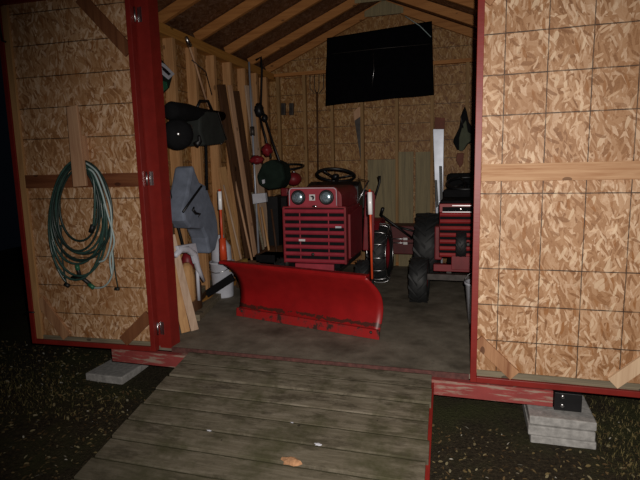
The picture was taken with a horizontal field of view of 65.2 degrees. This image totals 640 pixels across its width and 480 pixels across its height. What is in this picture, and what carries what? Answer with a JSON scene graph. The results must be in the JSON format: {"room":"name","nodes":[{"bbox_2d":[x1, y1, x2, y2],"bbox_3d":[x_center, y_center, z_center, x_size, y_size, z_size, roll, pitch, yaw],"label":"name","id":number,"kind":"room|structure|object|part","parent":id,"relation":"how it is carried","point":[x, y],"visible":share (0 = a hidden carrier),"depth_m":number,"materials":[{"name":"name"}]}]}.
{"room":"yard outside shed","nodes":[
{"label":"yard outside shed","id":0,"kind":"room"},
{"bbox_2d":[134,0,159,345],"bbox_3d":[-0.103,-0.745,2.987,3.000,3.013,0.100,1,9,17],"label":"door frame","id":1,"kind":"structure","parent":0,"point":[134,0],"depth_m":3.29,"materials":[{"name":"red paint"}]},
{"bbox_2d":[0,0,158,351],"bbox_3d":[-1.644,-0.413,3.373,1.026,2.360,0.069,1,9,13],"label":"door","id":2,"kind":"structure","parent":1,"relation":"in","point":[56,55],"depth_m":3.36,"materials":[{"name":"brown wood"}]},
{"bbox_2d":[66,105,88,186],"bbox_3d":[-1.550,-0.607,3.260,0.110,0.513,0.132,1,9,17],"label":"hanger","id":3,"kind":"object","parent":2,"relation":"attached to","point":[79,153],"visible":1,"depth_m":3.20,"materials":[{"name":"wood"}]},
{"bbox_2d":[48,160,119,290],"bbox_3d":[-1.603,-0.092,3.354,0.548,0.891,0.097,1,9,13],"label":"garden hose","id":4,"kind":"object","parent":3,"relation":"hanging from","point":[100,210],"visible":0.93,"depth_m":3.34,"materials":[{"name":"green plastic"}]},
{"bbox_3d":[-1.608,-0.399,3.365,0.879,0.090,0.020,1,9,13],"label":"rail","id":5,"kind":"part","parent":2,"relation":"part of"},
{"bbox_3d":[-1.580,0.707,3.533,0.879,0.029,0.008,1,9,13],"label":"rail","id":6,"kind":"part","parent":2,"relation":"part of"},
{"bbox_2d":[133,0,179,347],"bbox_3d":[-1.081,-0.464,3.309,0.097,2.430,0.129,1,9,17],"label":"trim","id":7,"kind":"structure","parent":1,"relation":"attached to","point":[146,13],"depth_m":3.28,"materials":[{"name":"red paint"}]},
{"bbox_2d":[171,347,468,379],"bbox_3d":[-0.080,0.769,3.155,1.955,0.035,0.008,1,9,17],"label":"trim","id":8,"kind":"structure","parent":1,"relation":"attached to","point":[442,374],"depth_m":3.10,"materials":[{"name":"paint"}]},
{"bbox_2d":[111,349,552,406],"bbox_3d":[-0.095,0.837,3.151,2.860,0.092,0.045,1,9,17],"label":"trim","id":9,"kind":"structure","parent":1,"relation":"attached to","point":[442,386],"depth_m":2.86,"materials":[{"name":"red paint"}]},
{"bbox_2d":[470,12,477,354],"bbox_3d":[0.875,-0.428,2.743,0.054,2.430,0.100,1,9,17],"label":"trim","id":10,"kind":"structure","parent":1,"relation":"attached to","point":[477,12],"depth_m":2.76,"materials":[{"name":"red paint"}]},
{"bbox_2d":[470,0,639,397],"bbox_3d":[1.299,-0.361,2.537,0.985,2.360,0.052,1,9,17],"label":"door","id":11,"kind":"structure","parent":1,"relation":"in","point":[556,260],"depth_m":2.58,"materials":[{"name":"brown wood"}]},
{"bbox_3d":[1.324,0.757,2.696,0.913,0.035,0.008,1,9,17],"label":"rail","id":12,"kind":"part","parent":11,"relation":"part of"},
{"bbox_3d":[1.296,-0.348,2.529,0.913,0.090,0.020,1,9,17],"label":"rail","id":13,"kind":"part","parent":11,"relation":"part of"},
{"bbox_2d":[553,390,581,411],"bbox_3d":[1.341,0.870,2.712,0.135,0.099,0.069,1,9,17],"label":"bracket","id":14,"kind":"object","parent":1,"relation":"attached to","point":[562,400],"visible":0.81,"depth_m":2.69,"materials":[{"name":"black metal"}]},
{"bbox_2d":[160,38,272,279],"bbox_3d":[-1.048,-0.678,4.938,0.020,2.360,3.040,1,9,17],"label":"wall","id":15,"kind":"structure","parent":0,"point":[180,51],"depth_m":4.72,"materials":[{"name":"wood"}]},
{"bbox_2d":[162,38,187,258],"bbox_3d":[-1.205,-0.539,4.226,0.090,2.220,0.044,1,9,17],"label":"trim","id":16,"kind":"structure","parent":15,"relation":"attached to","point":[169,50],"depth_m":4.11,"materials":[{"name":"wood"}]},
{"bbox_2d":[158,0,199,23],"bbox_3d":[-0.609,-2.041,3.743,1.482,0.690,0.038,1,9,17],"label":"trim","id":17,"kind":"structure","parent":15,"relation":"attached to","point":[177,7],"depth_m":3.92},
{"bbox_2d":[171,166,217,252],"bbox_3d":[-1.064,-0.239,4.202,0.195,0.755,0.593,1,9,17],"label":"jacket","id":18,"kind":"object","parent":15,"relation":"hanging from","point":[192,209],"visible":0.89,"depth_m":4.09,"materials":[{"name":"fabric"}]},
{"bbox_2d":[164,100,226,189],"bbox_3d":[-1.037,-0.798,4.158,0.271,0.772,0.964,0,8,9],"label":"leaf blower","id":19,"kind":"object","parent":15,"relation":"hanging from","point":[189,125],"visible":0.94,"depth_m":4.04,"materials":[{"name":"plastic"}]},
{"bbox_3d":[-0.987,-1.156,4.269,0.024,0.098,0.274,1,9,17],"label":"handle","id":20,"kind":"part","parent":19,"relation":"part of","materials":[{"name":"black plastic"}]},
{"bbox_2d":[185,47,209,289],"bbox_3d":[-1.108,-0.589,4.548,0.090,2.220,0.044,1,9,17],"label":"trim","id":21,"kind":"structure","parent":15,"relation":"attached to","point":[192,77],"depth_m":4.49,"materials":[{"name":"wood"}]},
{"bbox_2d":[185,36,211,105],"bbox_3d":[-1.039,-1.440,4.321,0.044,0.530,0.404,1,9,17],"label":"tool","id":22,"kind":"object","parent":15,"relation":"attached to","point":[189,44],"visible":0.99,"depth_m":4.29,"materials":[{"name":"metal"}]},
{"bbox_2d":[205,55,224,237],"bbox_3d":[-1.008,-0.640,4.879,0.090,2.220,0.044,1,9,17],"label":"trim","id":23,"kind":"structure","parent":15,"relation":"attached to","point":[210,61],"depth_m":4.83,"materials":[{"name":"wood"}]},
{"bbox_2d":[159,22,275,81],"bbox_3d":[-1.021,-1.784,4.761,0.090,0.080,3.040,1,9,17],"label":"trim","id":24,"kind":"structure","parent":15,"relation":"attached to","point":[166,31],"depth_m":4.63,"materials":[{"name":"wood"}]},
{"bbox_2d":[202,279,236,301],"bbox_3d":[-0.968,0.471,5.090,0.090,0.040,3.040,1,9,17],"label":"trim","id":25,"kind":"structure","parent":15,"relation":"attached to","point":[235,281],"depth_m":4.67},
{"bbox_2d":[193,0,266,40],"bbox_3d":[-0.441,-2.127,4.302,1.482,0.690,0.038,1,9,17],"label":"rafter","id":26,"kind":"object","parent":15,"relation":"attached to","point":[246,6],"depth_m":4.42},
{"bbox_2d":[222,62,240,278],"bbox_3d":[-0.912,-0.689,5.202,0.090,2.220,0.044,1,9,17],"label":"trim","id":27,"kind":"structure","parent":15,"relation":"attached to","point":[227,66],"depth_m":5.17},
{"bbox_2d":[237,68,249,189],"bbox_3d":[-0.815,-0.738,5.524,0.090,2.220,0.044,1,9,17],"label":"trim","id":28,"kind":"structure","parent":15,"relation":"attached to","point":[241,73],"depth_m":5.38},
{"bbox_2d":[251,73,263,242],"bbox_3d":[-0.730,-0.782,5.808,0.090,2.220,0.044,1,9,17],"label":"trim","id":29,"kind":"structure","parent":15,"relation":"attached to","point":[254,76],"depth_m":5.67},
{"bbox_2d":[259,77,271,195],"bbox_3d":[-0.647,-0.824,6.083,0.090,2.220,0.044,1,9,17],"label":"trim","id":30,"kind":"structure","parent":15,"relation":"attached to","point":[265,83],"depth_m":5.96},
{"bbox_2d":[224,0,321,53],"bbox_3d":[-0.274,-2.213,4.861,1.482,0.690,0.038,1,9,17],"label":"rafter","id":31,"kind":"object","parent":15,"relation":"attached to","point":[303,5],"depth_m":4.92,"materials":[{"name":"wood"}]},
{"bbox_2d":[247,0,359,64],"bbox_3d":[-0.112,-2.295,5.401,1.482,0.690,0.038,1,9,17],"label":"rafter","id":32,"kind":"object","parent":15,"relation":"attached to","point":[347,5],"depth_m":5.41,"materials":[{"name":"wood"}]},
{"bbox_2d":[265,1,380,71],"bbox_3d":[0.034,-2.369,5.885,1.482,0.690,0.038,1,9,17],"label":"rafter","id":33,"kind":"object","parent":15,"relation":"attached to","point":[358,18],"depth_m":5.89,"materials":[{"name":"wood"}]},
{"bbox_2d":[325,16,433,105],"bbox_3d":[0.640,-1.998,5.603,1.250,0.891,0.090,1,9,17],"label":"tarp","id":34,"kind":"object","parent":33,"relation":"hanging from","point":[393,62],"visible":1,"depth_m":5.59,"materials":[{"name":"plastic"}]},
{"bbox_3d":[0.662,-2.120,5.555,1.096,0.017,0.006,1,9,17],"label":"seam cord","id":35,"kind":"part","parent":34,"relation":"part of","materials":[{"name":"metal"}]},
{"bbox_2d":[159,264,471,378],"bbox_3d":[0.373,0.535,4.671,3.000,0.030,3.190,1,9,17],"label":"floor","id":36,"kind":"structure","parent":0,"point":[435,335],"depth_m":3.59,"materials":[{"name":"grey wood"}]},
{"bbox_2d":[170,190,183,244],"bbox_3d":[-1.155,-0.033,4.140,0.026,1.326,0.392,2,9,22],"label":"stake","id":37,"kind":"object","parent":36,"relation":"on","point":[178,229],"visible":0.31,"depth_m":4.12,"materials":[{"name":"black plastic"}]},
{"bbox_2d":[175,265,189,332],"bbox_3d":[-1.068,0.342,3.695,0.206,0.694,0.058,3,10,30],"label":"leaning board","id":38,"kind":"object","parent":36,"relation":"on","point":[183,320],"visible":0.49,"depth_m":3.69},
{"bbox_2d":[173,234,198,330],"bbox_3d":[-1.020,0.320,3.726,0.214,0.726,0.049,2,9,22],"label":"leaning board","id":39,"kind":"object","parent":36,"relation":"on","point":[187,300],"visible":0.76,"depth_m":3.72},
{"bbox_2d":[183,262,195,301],"bbox_3d":[-1.076,0.342,4.068,0.117,0.320,0.120,1,9,17],"label":"jug","id":40,"kind":"object","parent":36,"relation":"on","point":[188,268],"visible":0.59,"depth_m":4.03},
{"bbox_2d":[181,253,202,313],"bbox_3d":[-1.096,0.337,4.175,0.197,0.576,0.200,1,9,17],"label":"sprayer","id":41,"kind":"object","parent":36,"relation":"on","point":[197,305],"visible":0.2,"depth_m":4.13,"materials":[{"name":"red plastic"}]},
{"bbox_3d":[-1.093,0.439,4.190,0.197,0.370,0.200,1,9,17],"label":"tank","id":42,"kind":"part","parent":41,"relation":"part of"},
{"bbox_2d":[195,293,220,320],"bbox_3d":[-0.970,0.564,4.420,0.060,0.050,0.839,-1,8,3],"label":"timber offcut","id":43,"kind":"object","parent":36,"relation":"on","point":[208,305],"visible":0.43,"depth_m":4.29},
{"bbox_2d":[174,243,204,300],"bbox_3d":[-1.007,0.269,3.883,0.071,0.503,0.407,0,8,11],"label":"bracket","id":44,"kind":"object","parent":43,"relation":"on","point":[191,249],"visible":0.98,"depth_m":3.92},
{"bbox_3d":[-1.017,0.112,3.846,0.030,0.180,0.294,1,9,17],"label":"plate","id":45,"kind":"part","parent":44,"relation":"part of","materials":[{"name":"white plastic"}]},
{"bbox_3d":[-0.985,0.341,4.039,0.027,0.315,0.083,-4,9,-15],"label":"leg","id":46,"kind":"part","parent":44,"relation":"part of","materials":[{"name":"white plastic"}]},
{"bbox_2d":[205,274,234,296],"bbox_3d":[-0.922,0.420,4.604,0.322,0.235,0.030,2,9,20],"label":"board","id":47,"kind":"object","parent":36,"relation":"on","point":[224,282],"visible":1,"depth_m":4.59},
{"bbox_2d":[229,258,247,271],"bbox_3d":[-0.765,0.234,4.708,0.050,0.070,0.300,1,9,17],"label":"block","id":48,"kind":"object","parent":47,"relation":"on","point":[243,259],"visible":0.36,"depth_m":4.77,"materials":[{"name":"brown wood"}]},
{"bbox_2d":[209,259,234,298],"bbox_3d":[-0.926,0.368,4.749,0.248,0.340,0.254,1,9,17],"label":"bucket","id":49,"kind":"object","parent":36,"relation":"on","point":[218,271],"visible":0.57,"depth_m":4.67,"materials":[{"name":"plastic"}]},
{"bbox_2d":[211,234,231,262],"bbox_3d":[-0.931,0.074,4.712,0.187,0.250,0.190,1,9,17],"label":"jug","id":50,"kind":"object","parent":49,"relation":"on","point":[215,254],"visible":0.48,"depth_m":4.66,"materials":[{"name":"plastic"}]},
{"bbox_2d":[218,167,241,288],"bbox_3d":[-0.860,-0.111,4.932,0.230,1.217,0.086,-3,8,-11],"label":"leaning board","id":51,"kind":"object","parent":36,"relation":"on","point":[222,171],"visible":0.72,"depth_m":4.89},
{"bbox_2d":[223,185,241,258],"bbox_3d":[-0.818,-0.018,4.875,0.208,1.041,0.019,-2,8,-2],"label":"wooden stick","id":52,"kind":"object","parent":36,"relation":"on","point":[226,197],"visible":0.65,"depth_m":4.84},
{"bbox_2d":[217,84,252,258],"bbox_3d":[-0.825,-0.519,5.022,0.376,2.001,0.053,-9,11,-43],"label":"leaning board","id":53,"kind":"object","parent":36,"relation":"on","point":[222,93],"visible":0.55,"depth_m":4.95,"materials":[{"name":"wood"}]},
{"bbox_2d":[227,85,256,256],"bbox_3d":[-0.780,-0.552,5.172,0.301,2.015,0.037,-8,11,-39],"label":"leaning board","id":54,"kind":"object","parent":36,"relation":"on","point":[229,87],"visible":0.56,"depth_m":5.12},
{"bbox_2d":[236,183,252,259],"bbox_3d":[-0.746,-0.070,5.046,0.208,1.092,0.023,-1,8,4],"label":"wooden stick","id":55,"kind":"object","parent":36,"relation":"on","point":[238,197],"visible":0.65,"depth_m":5.02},
{"bbox_2d":[233,91,261,251],"bbox_3d":[-0.745,-0.550,5.289,0.342,1.980,0.060,-8,11,-39],"label":"leaning board","id":56,"kind":"object","parent":36,"relation":"on","point":[236,94],"visible":0.42,"depth_m":5.21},
{"bbox_2d":[236,257,258,287],"bbox_3d":[-0.694,0.329,5.150,0.260,0.290,0.250,1,9,17],"label":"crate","id":57,"kind":"object","parent":36,"relation":"on","point":[254,258],"visible":0.16,"depth_m":5.08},
{"bbox_2d":[248,62,259,252],"bbox_3d":[-0.690,-0.706,5.276,0.046,2.303,0.254,-3,8,-12],"label":"pole","id":58,"kind":"object","parent":36,"relation":"on","point":[252,129],"visible":0.81,"depth_m":5.25,"materials":[{"name":"metal"}]},
{"bbox_2d":[244,85,267,246],"bbox_3d":[-0.667,-0.640,5.547,0.280,2.076,0.076,-5,9,-25],"label":"leaning board","id":59,"kind":"object","parent":36,"relation":"on","point":[260,189],"visible":0.4,"depth_m":5.49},
{"bbox_2d":[251,192,264,249],"bbox_3d":[-0.628,-0.037,5.322,0.198,0.943,0.028,2,9,23],"label":"wooden stick","id":60,"kind":"object","parent":36,"relation":"on","point":[259,228],"visible":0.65,"depth_m":5.31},
{"bbox_2d":[261,207,269,249],"bbox_3d":[-0.548,0.045,5.263,0.147,0.792,0.023,4,10,30],"label":"wooden stick","id":61,"kind":"object","parent":36,"relation":"on","point":[262,211],"visible":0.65,"depth_m":5.24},
{"bbox_2d":[256,252,282,264],"bbox_3d":[-0.502,0.303,5.088,0.200,0.350,0.250,1,9,17],"label":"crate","id":62,"kind":"object","parent":36,"relation":"on","point":[266,257],"visible":0.3,"depth_m":4.96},
{"bbox_2d":[249,56,296,262],"bbox_3d":[-0.490,-0.753,5.256,0.540,2.392,0.542,1,9,17],"label":"string trimmer","id":63,"kind":"object","parent":36,"relation":"on","point":[273,174],"depth_m":5.24,"materials":[{"name":"black plastic"}]},
{"bbox_2d":[270,209,277,251],"bbox_3d":[-0.459,0.061,5.212,0.104,0.770,0.021,4,10,30],"label":"wooden stick","id":64,"kind":"object","parent":36,"relation":"on","point":[270,209],"visible":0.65,"depth_m":5.19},
{"bbox_2d":[276,163,304,243],"bbox_3d":[-0.340,-0.240,5.669,0.521,1.250,0.439,1,9,17],"label":"snow blower","id":65,"kind":"object","parent":36,"relation":"on","point":[296,178],"visible":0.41,"depth_m":5.54,"materials":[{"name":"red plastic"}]},
{"bbox_3d":[-0.290,-0.681,5.586,0.170,0.150,0.200,1,9,17],"label":"red tank","id":66,"kind":"part","parent":65,"relation":"part of","materials":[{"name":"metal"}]},
{"bbox_3d":[-0.392,-0.817,5.596,0.441,0.086,0.439,1,9,17],"label":"ring handle","id":67,"kind":"part","parent":65,"relation":"part of","materials":[{"name":"black plastic"}]},
{"bbox_2d":[218,189,382,339],"bbox_3d":[-0.090,0.107,3.961,1.432,1.036,0.641,4,10,31],"label":"snow plow","id":68,"kind":"object","parent":36,"relation":"on","point":[349,303],"visible":1,"depth_m":3.74,"materials":[{"name":"red paint"}]},
{"bbox_2d":[274,167,392,284],"bbox_3d":[0.149,-0.102,4.842,0.930,1.195,1.452,1,9,17],"label":"tractor","id":69,"kind":"object","parent":36,"relation":"on","point":[323,221],"visible":0.8,"depth_m":4.23,"materials":[{"name":"red metal"}]},
{"bbox_3d":[-0.062,-0.358,4.123,0.412,0.146,0.007,1,9,17],"label":"chrome trim","id":70,"kind":"part","parent":69,"relation":"part of","materials":[{"name":"metal"}]},
{"bbox_3d":[-0.055,-0.356,4.146,0.420,0.162,0.040,1,9,17],"label":"headlight panel","id":71,"kind":"part","parent":69,"relation":"part of","materials":[{"name":"red metal"}]},
{"bbox_2d":[282,206,347,263],"bbox_3d":[-0.043,-0.043,4.200,0.552,0.480,0.071,1,9,17],"label":"grille","id":72,"kind":"object","parent":69,"relation":"attached to","point":[311,234],"depth_m":4.18,"materials":[{"name":"red metal"}]},
{"bbox_2d":[288,185,356,205],"bbox_3d":[0.038,-0.214,4.462,0.479,0.530,0.580,1,9,17],"label":"hood","id":73,"kind":"object","parent":69,"relation":"attached to","point":[347,194],"depth_m":4.36,"materials":[{"name":"red metal"}]},
{"bbox_3d":[0.132,0.213,4.805,0.280,0.100,1.200,1,9,17],"label":"frame","id":74,"kind":"part","parent":69,"relation":"part of","materials":[{"name":"metal"}]},
{"bbox_3d":[0.284,-0.078,4.424,0.026,0.460,0.550,1,9,17],"label":"panel","id":75,"kind":"part","parent":69,"relation":"part of","materials":[{"name":"red metal"}]},
{"bbox_3d":[0.399,-0.464,4.685,0.117,0.229,0.131,1,9,17],"label":"lift rod","id":76,"kind":"part","parent":69,"relation":"part of","materials":[{"name":"metal"}]},
{"bbox_3d":[0.268,-0.371,5.223,0.420,0.290,0.480,1,9,17],"label":"seat","id":77,"kind":"part","parent":69,"relation":"part of","materials":[{"name":"black plastic"}]},
{"bbox_3d":[0.530,-0.420,4.861,0.127,0.404,0.031,-1,8,2],"label":"control lever","id":78,"kind":"part","parent":69,"relation":"part of","materials":[{"name":"black plastic"}]},
{"bbox_3d":[0.623,0.133,5.173,0.200,0.607,0.623,1,9,17],"label":"tyre chain","id":79,"kind":"part","parent":69,"relation":"part of","materials":[{"name":"metal"}]},
{"bbox_2d":[368,159,395,265],"bbox_3d":[0.740,-0.321,5.984,0.329,1.267,0.015,1,9,17],"label":"plywood sheet","id":80,"kind":"object","parent":36,"relation":"on","point":[386,195],"visible":0.57,"depth_m":5.93,"materials":[{"name":"wood"}]},
{"bbox_2d":[380,207,414,269],"bbox_3d":[0.913,-0.003,5.540,0.456,0.759,0.540,1,9,17],"label":"walk behind tiller","id":81,"kind":"object","parent":36,"relation":"on","point":[402,233],"visible":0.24,"depth_m":5.51,"materials":[{"name":"metal"}]},
{"bbox_3d":[0.862,-0.181,5.405,0.427,0.365,0.198,1,9,17],"label":"handle","id":82,"kind":"part","parent":81,"relation":"part of","materials":[{"name":"black plastic"}]},
{"bbox_2d":[399,152,413,265],"bbox_3d":[1.012,-0.354,5.886,0.170,1.349,0.015,1,9,17],"label":"plywood sheet","id":83,"kind":"object","parent":36,"relation":"on","point":[406,159],"visible":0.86,"depth_m":5.85,"materials":[{"name":"wood"}]},
{"bbox_2d":[415,152,429,221],"bbox_3d":[1.200,-0.349,5.841,0.167,1.343,0.015,1,9,17],"label":"plywood sheet","id":84,"kind":"object","parent":36,"relation":"on","point":[422,179],"visible":0.64,"depth_m":5.79,"materials":[{"name":"wood"}]},
{"bbox_2d":[433,117,444,262],"bbox_3d":[1.331,-0.429,5.632,0.128,1.870,0.035,1,9,17],"label":"scraper","id":85,"kind":"object","parent":36,"relation":"on","point":[438,132],"visible":0.73,"depth_m":5.56,"materials":[{"name":"metal"}]},
{"bbox_2d":[408,173,473,302],"bbox_3d":[1.371,-0.071,4.742,0.960,1.097,1.532,1,9,17],"label":"tractor","id":86,"kind":"object","parent":36,"relation":"on","point":[448,233],"visible":0.61,"depth_m":4.28,"materials":[{"name":"red metal"}]},
{"bbox_3d":[1.161,0.008,4.866,0.070,0.320,0.320,1,9,17],"label":"panel","id":87,"kind":"part","parent":86,"relation":"part of","materials":[{"name":"red metal"}]},
{"bbox_3d":[1.220,-0.272,4.222,0.410,0.073,0.045,1,9,17],"label":"nose panel","id":88,"kind":"part","parent":86,"relation":"part of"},
{"bbox_2d":[439,212,472,256],"bbox_3d":[1.220,-0.042,4.238,0.400,0.382,0.027,1,9,17],"label":"grille","id":89,"kind":"object","parent":86,"relation":"attached to","point":[451,223],"depth_m":4.25,"materials":[{"name":"metal"}]},
{"bbox_2d":[439,197,473,250],"bbox_3d":[1.303,-0.155,4.508,0.410,0.440,0.570,1,9,17],"label":"hood","id":90,"kind":"object","parent":86,"relation":"attached to","point":[453,220],"depth_m":4.25,"materials":[{"name":"red metal"}]},
{"bbox_3d":[1.522,-0.457,5.224,0.440,0.480,0.420,1,9,17],"label":"seat","id":91,"kind":"part","parent":86,"relation":"part of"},
{"bbox_2d":[464,272,471,324],"bbox_3d":[1.213,0.425,3.753,0.258,0.414,0.256,1,9,17],"label":"bucket","id":92,"kind":"object","parent":36,"relation":"on","point":[468,283],"visible":0.28,"depth_m":3.74,"materials":[{"name":"metal"}]},
{"bbox_3d":[-1.088,0.503,4.650,0.252,0.050,0.794,1,9,17],"label":"timber offcut","id":93,"kind":"object","parent":36,"relation":"on","visible":0},
{"bbox_2d":[201,279,211,292],"bbox_3d":[-1.097,0.448,4.678,0.060,0.050,0.659,-1,8,3],"label":"timber offcut","id":94,"kind":"object","parent":93,"relation":"on","point":[202,286],"visible":0.06,"depth_m":4.63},
{"bbox_2d":[157,0,477,69],"bbox_3d":[0.301,-2.182,4.250,3.100,0.675,3.340,1,9,17],"label":"ceiling","id":95,"kind":"structure","parent":0,"point":[203,12],"depth_m":4.94,"materials":[{"name":"wood"}]},
{"bbox_2d":[355,0,381,3],"bbox_3d":[0.570,-2.537,5.134,0.440,0.160,0.011,1,9,17],"label":"trim","id":96,"kind":"structure","parent":95,"relation":"attached to","point":[356,1],"depth_m":5.17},
{"bbox_2d":[395,0,476,26],"bbox_3d":[1.278,-2.268,4.988,1.482,0.690,0.038,1,9,17],"label":"rafter","id":97,"kind":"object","parent":95,"relation":"attached to","point":[435,8],"depth_m":4.98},
{"bbox_2d":[446,0,477,10],"bbox_3d":[1.116,-2.185,4.448,1.482,0.690,0.038,1,9,17],"label":"rafter","id":98,"kind":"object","parent":95,"relation":"attached to","point":[473,4],"depth_m":4.39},
{"bbox_2d":[0,246,639,479],"bbox_3d":[0.760,0.613,6.050,16.000,0.048,18.000,1,9,17],"label":"ground","id":99,"kind":"structure","parent":0,"point":[451,412],"depth_m":2.97,"materials":[{"name":"soil"}]},
{"bbox_2d":[0,342,143,439],"bbox_3d":[-2.739,1.018,3.752,3.182,0.076,1.616,1,9,17],"label":"grass patch","id":100,"kind":"structure","parent":99,"relation":"on","point":[25,342],"depth_m":3.48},
{"bbox_2d":[0,341,154,479],"bbox_3d":[-2.445,1.093,3.233,3.095,0.064,2.317,1,9,17],"label":"leaf litter","id":101,"kind":"object","parent":99,"relation":"on","point":[18,387],"visible":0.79,"depth_m":3.23,"materials":[{"name":"plant"}]},
{"bbox_2d":[86,359,148,383],"bbox_3d":[-1.528,0.991,3.818,0.320,0.065,0.360,1,9,17],"label":"paver","id":102,"kind":"object","parent":99,"relation":"on","point":[114,372],"visible":0.67,"depth_m":3.70,"materials":[{"name":"concrete"}]},
{"bbox_2d":[71,352,433,479],"bbox_3d":[-0.384,1.138,2.097,1.703,0.407,2.262,1,9,17],"label":"wooden ramp","id":103,"kind":"object","parent":99,"relation":"on","point":[369,424],"visible":0.99,"depth_m":2.57,"materials":[{"name":"brown wood"}]},
{"bbox_2d":[281,456,301,465],"bbox_3d":[-0.134,1.020,2.312,0.111,0.025,0.044,1,9,17],"label":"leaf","id":104,"kind":"object","parent":103,"relation":"on","point":[292,461],"visible":1,"depth_m":2.30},
{"bbox_2d":[432,413,639,479],"bbox_3d":[1.490,1.175,2.039,2.118,0.061,1.865,1,9,17],"label":"leaf litter","id":105,"kind":"object","parent":99,"relation":"on","point":[474,444],"visible":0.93,"depth_m":2.53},
{"bbox_2d":[522,395,596,449],"bbox_3d":[1.330,1.007,2.805,0.335,0.172,0.340,1,9,17],"label":"block stack","id":106,"kind":"object","parent":99,"relation":"on","point":[545,425],"visible":0.78,"depth_m":2.66,"materials":[{"name":"concrete"}]},
{"bbox_2d":[581,392,639,479],"bbox_3d":[2.555,1.060,2.607,2.121,0.074,2.562,1,9,17],"label":"grass patch","id":107,"kind":"structure","parent":99,"relation":"on","point":[632,434],"depth_m":2.74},
{"bbox_2d":[269,14,476,262],"bbox_3d":[0.779,-1.175,5.928,2.940,2.973,0.020,1,9,17],"label":"wall","id":108,"kind":"structure","parent":0,"point":[450,79],"depth_m":5.92,"materials":[{"name":"wood"}]},
{"bbox_2d":[276,77,282,194],"bbox_3d":[-0.489,-0.881,6.312,0.038,2.260,0.060,1,9,17],"label":"trim","id":109,"kind":"structure","parent":108,"relation":"attached to","point":[278,84],"depth_m":6.20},
{"bbox_2d":[281,103,285,114],"bbox_3d":[-0.452,-1.622,6.197,0.058,0.147,0.040,1,9,17],"label":"hand rasp","id":110,"kind":"object","parent":108,"relation":"hanging from","point":[283,105],"visible":1,"depth_m":6.18,"materials":[{"name":"metal"}]},
{"bbox_2d":[289,103,293,114],"bbox_3d":[-0.351,-1.614,6.168,0.057,0.146,0.040,1,9,17],"label":"hand rasp","id":111,"kind":"object","parent":108,"relation":"hanging from","point":[291,105],"visible":1,"depth_m":6.15,"materials":[{"name":"metal"}]},
{"bbox_2d":[302,75,308,186],"bbox_3d":[-0.164,-0.875,6.215,0.038,2.260,0.060,1,9,17],"label":"trim","id":112,"kind":"structure","parent":108,"relation":"attached to","point":[304,77],"depth_m":6.12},
{"bbox_2d":[310,74,323,170],"bbox_3d":[-0.026,-1.417,6.108,0.180,1.237,0.027,1,9,17],"label":"pitchfork","id":113,"kind":"object","parent":108,"relation":"hanging from","point":[323,74],"visible":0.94,"depth_m":6.09,"materials":[{"name":"wood"}]},
{"bbox_3d":[-0.031,-1.299,6.129,0.036,0.997,0.024,1,9,17],"label":"handle","id":114,"kind":"part","parent":113,"relation":"part of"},
{"bbox_2d":[330,105,334,178],"bbox_3d":[0.162,-0.869,6.118,0.038,2.260,0.060,1,9,17],"label":"trim","id":115,"kind":"structure","parent":108,"relation":"attached to","point":[332,125],"depth_m":6.04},
{"bbox_2d":[353,107,360,159],"bbox_3d":[0.467,-1.256,5.983,0.131,0.665,0.030,1,9,17],"label":"saw","id":116,"kind":"object","parent":108,"relation":"hanging from","point":[356,113],"visible":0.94,"depth_m":5.97,"materials":[{"name":"metal"}]},
{"bbox_3d":[0.461,-1.504,5.947,0.131,0.164,0.030,1,9,17],"label":"handle","id":117,"kind":"part","parent":116,"relation":"part of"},
{"bbox_3d":[0.472,-1.218,5.997,0.122,0.586,0.012,1,9,17],"label":"blade","id":118,"kind":"part","parent":116,"relation":"part of","materials":[{"name":"metal"}]},
{"bbox_2d":[360,102,365,259],"bbox_3d":[0.517,-0.862,6.013,0.038,2.260,0.060,1,9,17],"label":"trim","id":119,"kind":"structure","parent":108,"relation":"attached to","point":[362,121],"depth_m":5.96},
{"bbox_2d":[274,57,476,77],"bbox_3d":[0.749,-1.994,5.770,2.900,0.040,0.060,1,9,17],"label":"beam","id":120,"kind":"structure","parent":108,"relation":"attached to","point":[464,60],"depth_m":5.95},
{"bbox_2d":[364,0,402,16],"bbox_3d":[0.715,-2.611,5.617,0.440,0.160,0.011,1,9,17],"label":"trim","id":121,"kind":"structure","parent":108,"relation":"attached to","point":[384,7],"depth_m":5.61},
{"bbox_2d":[395,98,398,261],"bbox_3d":[0.910,-0.854,5.896,0.038,2.260,0.060,1,9,17],"label":"trim","id":122,"kind":"structure","parent":108,"relation":"attached to","point":[396,99],"depth_m":5.85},
{"bbox_2d":[385,0,476,39],"bbox_3d":[1.423,-2.342,5.472,1.482,0.690,0.038,1,9,17],"label":"rafter","id":123,"kind":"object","parent":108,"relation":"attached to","point":[409,12],"depth_m":5.48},
{"bbox_2d":[430,65,434,212],"bbox_3d":[1.293,-0.847,5.782,0.038,2.260,0.060,1,9,17],"label":"trim","id":124,"kind":"structure","parent":108,"relation":"attached to","point":[432,96],"depth_m":5.73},
{"bbox_2d":[453,107,473,166],"bbox_3d":[1.595,-1.141,5.558,0.225,0.668,0.088,1,9,17],"label":"hanging bag","id":125,"kind":"object","parent":108,"relation":"hanging from","point":[464,136],"visible":1,"depth_m":5.54,"materials":[{"name":"green fabric"}]},
{"bbox_2d":[464,62,469,172],"bbox_3d":[1.657,-0.839,5.674,0.038,2.260,0.060,1,9,17],"label":"trim","id":126,"kind":"structure","parent":108,"relation":"attached to","point":[467,63],"depth_m":5.55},
{"bbox_3d":[-1.307,-0.487,3.884,0.090,2.220,0.044,1,9,17],"label":"trim","id":127,"kind":"structure","parent":0,"visible":0},
{"bbox_2d":[161,60,173,92],"bbox_3d":[-1.211,-1.250,3.855,0.062,0.269,0.258,1,9,17],"label":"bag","id":128,"kind":"object","parent":127,"relation":"hanging from","point":[167,74],"visible":0.48,"depth_m":3.86,"materials":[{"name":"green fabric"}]}
]}

